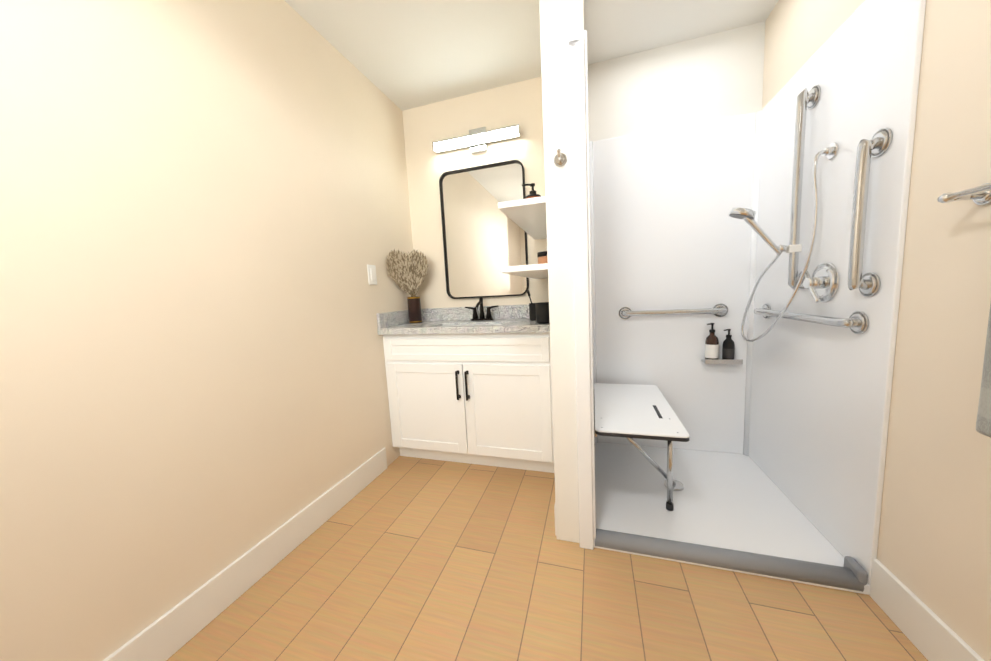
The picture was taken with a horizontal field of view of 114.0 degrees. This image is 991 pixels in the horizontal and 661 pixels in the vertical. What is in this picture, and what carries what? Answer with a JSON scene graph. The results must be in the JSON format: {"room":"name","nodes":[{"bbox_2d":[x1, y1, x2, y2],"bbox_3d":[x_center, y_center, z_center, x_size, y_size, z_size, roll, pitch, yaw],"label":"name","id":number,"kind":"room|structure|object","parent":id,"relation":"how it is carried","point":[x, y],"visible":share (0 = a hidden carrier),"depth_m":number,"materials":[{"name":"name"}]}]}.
{"room":"bathroom","nodes":[
{"label":"bathroom","id":0,"kind":"room"},
{"bbox_2d":[0,0,416,660],"bbox_3d":[-1.258,-0.138,0.557,0.120,2.440,4.070,-1,7,17],"label":"wall","id":1,"kind":"structure","parent":0,"point":[204,216],"depth_m":1.04,"materials":[{"name":"beige paint"}]},
{"bbox_2d":[103,448,386,660],"bbox_3d":[-1.197,1.029,0.462,0.014,0.140,3.400,-1,7,17],"label":"baseboard","id":2,"kind":"structure","parent":1,"relation":"attached to","point":[170,632],"depth_m":1.20,"materials":[{"name":"white paint"}]},
{"bbox_2d":[367,264,376,284],"bbox_3d":[-0.759,-0.344,1.982,0.010,0.120,0.075,-1,7,17],"label":"switch plate","id":3,"kind":"object","parent":1,"relation":"attached to","point":[372,277],"visible":1,"depth_m":1.97,"materials":[{"name":"white plastic"}]},
{"bbox_2d":[285,0,778,110],"bbox_3d":[-0.196,-1.400,0.137,2.438,0.050,4.190,-1,7,17],"label":"ceiling","id":4,"kind":"structure","parent":0,"point":[402,55],"depth_m":1.70,"materials":[{"name":"paint"}]},
{"bbox_2d":[166,456,927,660],"bbox_3d":[-0.069,1.071,0.415,2.438,0.050,4.190,-1,7,17],"label":"floor","id":5,"kind":"structure","parent":0,"point":[402,558],"depth_m":1.14,"materials":[{"name":"brown wood"}]},
{"bbox_2d":[377,304,553,472],"bbox_3d":[-0.108,0.350,2.143,1.137,1.000,0.511,-1,7,17],"label":"bathroom vanity","id":6,"kind":"object","parent":5,"relation":"on","point":[462,387],"visible":0.88,"depth_m":1.95,"materials":[{"name":"white painted wood"},{"name":"grey granite"},{"name":"dark bronze"}]},
{"bbox_2d":[385,249,428,322],"bbox_3d":[-0.588,-0.308,2.228,0.203,0.525,0.305,-1,7,17],"label":"vase","id":7,"kind":"object","parent":6,"relation":"on","point":[402,273],"visible":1,"depth_m":2.26,"materials":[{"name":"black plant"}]},
{"bbox_2d":[465,297,498,320],"bbox_3d":[-0.108,-0.149,2.221,0.247,0.162,0.127,-1,7,17],"label":"faucet","id":8,"kind":"object","parent":6,"relation":"on","point":[482,316],"visible":1,"depth_m":2.25,"materials":[{"name":"brown metal"}]},
{"bbox_2d":[527,290,535,320],"bbox_3d":[0.287,-0.163,2.034,0.173,0.191,0.072,-1,7,17],"label":"toothbrush holder","id":9,"kind":"object","parent":6,"relation":"on","point":[532,310],"visible":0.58,"depth_m":2.02,"materials":[{"name":"black"}]},
{"bbox_2d":[535,302,549,323],"bbox_3d":[0.274,-0.100,1.814,0.092,0.116,0.092,-1,7,17],"label":"cup","id":10,"kind":"object","parent":6,"relation":"on","point":[542,312],"visible":0.75,"depth_m":1.77,"materials":[{"name":"black ceramic"}]},
{"bbox_2d":[554,506,555,535],"bbox_3d":[0.329,0.820,1.621,0.014,0.140,0.419,-1,7,17],"label":"baseboard","id":11,"kind":"structure","parent":5,"relation":"on","point":[554,506],"depth_m":1.42,"materials":[{"name":"white paint"}]},
{"bbox_2d":[594,442,869,594],"bbox_3d":[0.978,0.834,1.660,0.914,0.037,0.925,-1,7,17],"label":"pan","id":12,"kind":"object","parent":5,"relation":"on","point":[738,502],"visible":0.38,"depth_m":1.52,"materials":[{"name":"white plastic"}]},
{"bbox_2d":[594,383,688,510],"bbox_3d":[0.758,0.601,1.718,0.438,0.433,0.745,-1,7,17],"label":"shower bench","id":13,"kind":"object","parent":12,"relation":"on","point":[628,412],"visible":1,"depth_m":1.55,"materials":[{"name":"white plastic"}]},
{"bbox_2d":[595,529,867,591],"bbox_3d":[0.851,0.866,1.253,0.888,0.094,0.079,-1,7,17],"label":"shower threshold","id":14,"kind":"structure","parent":12,"relation":"attached to","point":[851,574],"depth_m":1.20,"materials":[{"name":"grey rubber"}]},
{"bbox_2d":[402,21,764,308],"bbox_3d":[0.453,-0.411,2.210,2.438,2.440,0.120,-1,7,17],"label":"wall","id":15,"kind":"structure","parent":0,"point":[426,126],"depth_m":2.06,"materials":[{"name":"beige paint"}]},
{"bbox_2d":[432,124,520,153],"bbox_3d":[-0.132,-1.292,2.167,0.610,0.153,0.080,-1,7,17],"label":"sconce","id":16,"kind":"object","parent":15,"relation":"attached to","point":[476,140],"visible":1,"depth_m":2.15,"materials":[{"name":"white glass"}]},
{"bbox_2d":[439,160,528,298],"bbox_3d":[-0.085,-0.681,2.259,0.614,0.894,0.028,-1,7,17],"label":"mirror","id":17,"kind":"object","parent":15,"relation":"attached to","point":[484,239],"visible":0.96,"depth_m":2.26,"materials":[{"name":"black mirror"}]},
{"bbox_2d":[583,0,925,584],"bbox_3d":[0.928,-0.154,1.552,0.924,1.953,0.930,-1,7,17],"label":"wall panel","id":18,"kind":"object","parent":15,"relation":"attached to","point":[797,412],"visible":0.94,"depth_m":1.57,"materials":[{"name":"white plastic"}]},
{"bbox_2d":[619,303,727,318],"bbox_3d":[1.071,-0.112,1.951,0.603,0.080,0.059,-1,7,17],"label":"grab rail","id":19,"kind":"object","parent":18,"relation":"attached to","point":[719,310],"visible":1,"depth_m":1.92,"materials":[{"name":"silver metal"}]},
{"bbox_2d":[701,359,742,363],"bbox_3d":[1.333,0.177,1.898,0.190,0.028,0.078,-1,7,17],"label":"shelf","id":20,"kind":"object","parent":18,"relation":"attached to","point":[722,361],"visible":1,"depth_m":1.86,"materials":[{"name":"grey metal"}]},
{"bbox_2d":[705,323,718,358],"bbox_3d":[1.279,0.067,1.900,0.067,0.225,0.067,-1,7,17],"label":"shampoo bottle","id":21,"kind":"object","parent":20,"relation":"on","point":[711,346],"visible":0.92,"depth_m":1.88,"materials":[{"name":"brown"}]},
{"bbox_2d":[722,329,734,358],"bbox_3d":[1.362,0.084,1.879,0.059,0.188,0.059,-1,7,17],"label":"shampoo bottle","id":22,"kind":"object","parent":20,"relation":"on","point":[728,348],"visible":0.9,"depth_m":1.86,"materials":[{"name":"black"}]},
{"bbox_2d":[728,85,838,341],"bbox_3d":[1.223,-0.461,1.502,0.281,1.094,0.515,-1,7,17],"label":"shower head","id":23,"kind":"object","parent":18,"relation":"attached to","point":[806,99],"visible":1,"depth_m":1.36,"materials":[{"name":"metal"}]},
{"bbox_2d":[754,304,868,333],"bbox_3d":[1.318,-0.064,1.413,0.059,0.080,0.700,-1,7,17],"label":"grab rail","id":24,"kind":"object","parent":18,"relation":"attached to","point":[856,322],"visible":0.98,"depth_m":1.18,"materials":[{"name":"silver metal"}]},
{"bbox_2d":[803,262,839,302],"bbox_3d":[1.272,-0.190,1.280,0.065,0.156,0.156,-1,7,17],"label":"shower valve","id":25,"kind":"object","parent":18,"relation":"attached to","point":[821,283],"visible":1,"depth_m":1.25,"materials":[{"name":"silver metal"}]},
{"bbox_2d":[848,128,892,296],"bbox_3d":[1.202,-0.372,1.048,0.059,0.525,0.080,-1,7,17],"label":"railing","id":26,"kind":"object","parent":18,"relation":"attached to","point":[876,145],"visible":1,"depth_m":1.04,"materials":[{"name":"silver metal"}]},
{"bbox_2d":[762,0,990,660],"bbox_3d":[0.959,-0.176,-0.119,0.120,2.440,4.070,-1,7,17],"label":"wall","id":27,"kind":"structure","parent":0,"point":[934,548],"depth_m":0.86,"materials":[{"name":"beige paint"}]},
{"bbox_2d":[870,559,983,660],"bbox_3d":[0.838,1.015,-0.353,0.014,0.140,3.024,-1,7,17],"label":"baseboard","id":28,"kind":"structure","parent":27,"relation":"attached to","point":[930,634],"depth_m":0.93,"materials":[{"name":"white paint"}]},
{"bbox_2d":[937,183,990,437],"bbox_3d":[1.008,-0.036,0.453,0.123,0.568,0.782,-1,7,17],"label":"towel rail","id":29,"kind":"object","parent":27,"relation":"attached to","point":[980,195],"visible":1,"depth_m":0.68,"materials":[{"name":"silver metal"}]},
{"bbox_3d":[0.414,-0.352,1.695,0.145,2.440,0.894,-1,7,17],"label":"wall","id":30,"kind":"structure","parent":0,"visible":0},
{"bbox_2d":[498,196,546,239],"bbox_3d":[0.233,-0.571,1.714,0.204,0.025,0.878,-1,7,17],"label":"floating shelf","id":31,"kind":"object","parent":30,"relation":"attached to","point":[527,215],"visible":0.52,"depth_m":1.44,"materials":[{"name":"white wood"}]},
{"bbox_2d":[522,183,540,198],"bbox_3d":[0.185,-0.653,1.618,0.092,0.163,0.084,-1,7,17],"label":"soap dispenser","id":32,"kind":"object","parent":31,"relation":"on","point":[533,194],"visible":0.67,"depth_m":1.60,"materials":[{"name":"black plastic"}]},
{"bbox_2d":[501,263,547,278],"bbox_3d":[0.247,-0.311,1.744,0.204,0.025,0.878,-1,7,17],"label":"floating shelf","id":33,"kind":"object","parent":30,"relation":"attached to","point":[536,271],"visible":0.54,"depth_m":1.35,"materials":[{"name":"white wood"}]},
{"bbox_2d":[537,251,547,263],"bbox_3d":[0.253,-0.348,1.599,0.087,0.080,0.087,-1,7,17],"label":"jar","id":34,"kind":"object","parent":33,"relation":"on","point":[542,257],"visible":0.52,"depth_m":1.56,"materials":[{"name":"brown glass"}]},
{"bbox_2d":[554,149,566,165],"bbox_3d":[0.237,-0.641,1.188,0.046,0.046,0.060,-1,7,17],"label":"robe hook","id":35,"kind":"object","parent":30,"relation":"attached to","point":[560,159],"visible":1,"depth_m":1.21,"materials":[{"name":"silver metal"}]},
{"bbox_2d":[539,0,593,549],"bbox_3d":[0.279,-0.295,1.249,0.156,2.440,0.045,-1,7,17],"label":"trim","id":36,"kind":"structure","parent":30,"relation":"attached to","point":[562,68],"depth_m":1.25,"materials":[{"name":"paint"}]}
]}

